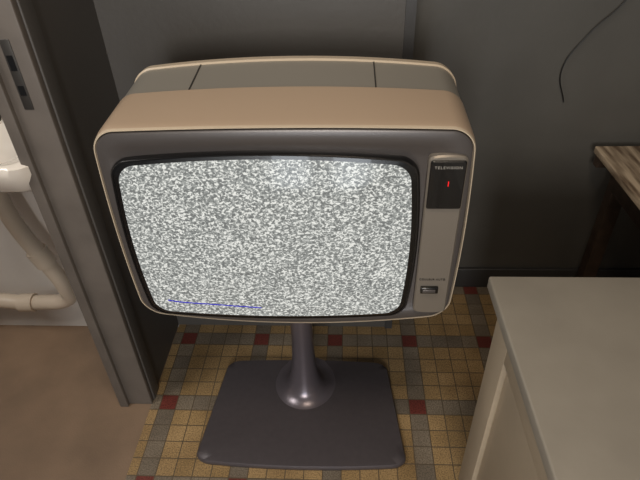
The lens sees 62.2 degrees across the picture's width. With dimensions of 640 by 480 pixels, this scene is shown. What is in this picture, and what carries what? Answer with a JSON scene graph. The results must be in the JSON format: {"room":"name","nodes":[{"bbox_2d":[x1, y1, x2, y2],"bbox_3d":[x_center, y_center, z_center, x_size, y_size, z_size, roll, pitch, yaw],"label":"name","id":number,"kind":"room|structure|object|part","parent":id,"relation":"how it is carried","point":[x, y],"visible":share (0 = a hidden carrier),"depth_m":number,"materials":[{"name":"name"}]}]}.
{"room":"kitchen","nodes":[
{"label":"kitchen","id":0,"kind":"room"},
{"bbox_2d":[31,0,178,383],"bbox_3d":[-0.590,-0.738,1.179,0.074,2.600,0.680,0,37,3],"label":"wall","id":1,"kind":"structure","parent":0,"point":[71,30],"depth_m":1.27,"materials":[{"name":"grey paint"}]},
{"bbox_2d":[0,74,129,406],"bbox_3d":[-0.641,-0.325,1.047,0.027,2.100,0.030,0,37,3],"label":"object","id":2,"kind":"object","parent":1,"relation":"attached to","point":[7,112],"visible":0.8,"depth_m":1.26,"materials":[{"name":"paint"}]},
{"bbox_2d":[0,0,158,403],"bbox_3d":[-0.590,-0.342,1.067,0.079,2.100,0.063,0,37,3],"label":"door frame","id":3,"kind":"structure","parent":1,"relation":"attached to","point":[40,126],"depth_m":1.21,"materials":[{"name":"paint"}]},
{"bbox_2d":[0,39,33,109],"bbox_3d":[-0.596,-0.323,1.042,0.020,0.140,0.002,0,37,3],"label":"strike plate","id":4,"kind":"object","parent":3,"relation":"attached to","point":[5,45],"visible":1,"depth_m":1.04,"materials":[{"name":"grey metal"}]},
{"bbox_2d":[6,55,17,70],"bbox_3d":[-0.596,-0.342,1.026,0.012,0.030,0.002,0,37,3],"label":"strike hole","id":5,"kind":"object","parent":4,"relation":"in","point":[10,59],"depth_m":1.02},
{"bbox_2d":[17,86,26,95],"bbox_3d":[-0.595,-0.298,1.059,0.012,0.020,0.002,0,37,3],"label":"strike hole","id":6,"kind":"object","parent":4,"relation":"attached to","point":[21,89],"visible":1,"depth_m":1.06,"materials":[{"name":"black plastic"}]},
{"bbox_2d":[0,0,405,326],"bbox_3d":[-1.054,-0.834,1.327,2.560,2.600,0.365,0,37,3],"label":"wall","id":7,"kind":"structure","parent":0,"point":[138,35],"depth_m":1.32,"materials":[{"name":"grey paint"}]},
{"bbox_2d":[385,0,416,327],"bbox_3d":[0.210,-0.726,1.127,0.025,2.600,0.010,0,37,3],"label":"trim","id":8,"kind":"structure","parent":7,"relation":"attached to","point":[411,5],"depth_m":1.29,"materials":[{"name":"grey paint"}]},
{"bbox_2d":[0,287,496,479],"bbox_3d":[-0.075,1.326,0.611,4.600,0.050,3.780,0,37,3],"label":"floor","id":9,"kind":"structure","parent":0,"point":[435,365],"depth_m":1.69,"materials":[{"name":"tile"}]},
{"bbox_2d":[0,115,76,311],"bbox_3d":[-0.962,0.050,1.520,0.710,0.950,0.350,0,37,3],"label":"pipe","id":10,"kind":"object","parent":9,"relation":"on","point":[14,176],"visible":0.52,"depth_m":1.58,"materials":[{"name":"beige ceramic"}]},
{"bbox_2d":[0,120,31,191],"bbox_3d":[-0.851,-0.208,1.321,0.470,0.126,0.350,0,37,3],"label":"basin","id":11,"kind":"object","parent":10,"relation":"attached to","point":[14,176],"depth_m":1.17,"materials":[{"name":"beige ceramic"}]},
{"bbox_2d":[94,56,475,469],"bbox_3d":[-0.047,0.075,1.362,0.693,1.051,0.496,0,37,3],"label":"television","id":12,"kind":"object","parent":9,"relation":"on","point":[299,191],"visible":1,"depth_m":1.01,"materials":[{"name":"beige plastic"}]},
{"bbox_3d":[0.227,0.002,1.026,0.068,0.376,0.015,0,37,3],"label":"control panel","id":13,"kind":"part","parent":12,"relation":"part of","materials":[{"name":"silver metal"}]},
{"bbox_2d":[458,277,639,479],"bbox_3d":[0.705,0.581,0.920,0.777,0.730,0.732,0,37,3],"label":"base cabinet","id":14,"kind":"object","parent":9,"relation":"on","point":[559,395],"visible":1,"depth_m":0.88,"materials":[{"name":"paint"}]},
{"bbox_3d":[0.338,0.351,0.759,0.012,0.090,0.520,0,37,3],"label":"rail","id":15,"kind":"part","parent":14,"relation":"part of","materials":[{"name":"paint"}]},
{"bbox_2d":[576,146,639,276],"bbox_3d":[1.343,0.123,1.593,0.977,0.622,0.570,0,37,3],"label":"wooden table","id":16,"kind":"object","parent":9,"relation":"on","point":[623,162],"visible":0.6,"depth_m":1.64,"materials":[{"name":"brown wood"}]},
{"bbox_3d":[0.947,-0.003,1.798,0.045,0.601,0.045,0,37,3],"label":"leg","id":17,"kind":"part","parent":16,"relation":"part of","materials":[{"name":"brown wood"}]},
{"bbox_2d":[413,0,639,267],"bbox_3d":[1.249,-0.899,1.313,2.040,2.600,0.120,0,37,3],"label":"wall","id":18,"kind":"structure","parent":0,"point":[538,191],"depth_m":1.64,"materials":[{"name":"grey paint"}]},
{"bbox_2d":[454,267,639,286],"bbox_3d":[1.279,0.146,2.011,2.040,0.090,0.015,0,37,3],"label":"baseboard","id":19,"kind":"structure","parent":18,"relation":"attached to","point":[466,276],"depth_m":2.01,"materials":[{"name":"grey paint"}]},
{"bbox_2d":[559,0,625,102],"bbox_3d":[0.789,-0.639,1.445,0.174,0.551,0.006,0,37,3],"label":"cable","id":20,"kind":"object","parent":18,"relation":"attached to","point":[624,0],"visible":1,"depth_m":1.51,"materials":[{"name":"black plastic"}]}
]}

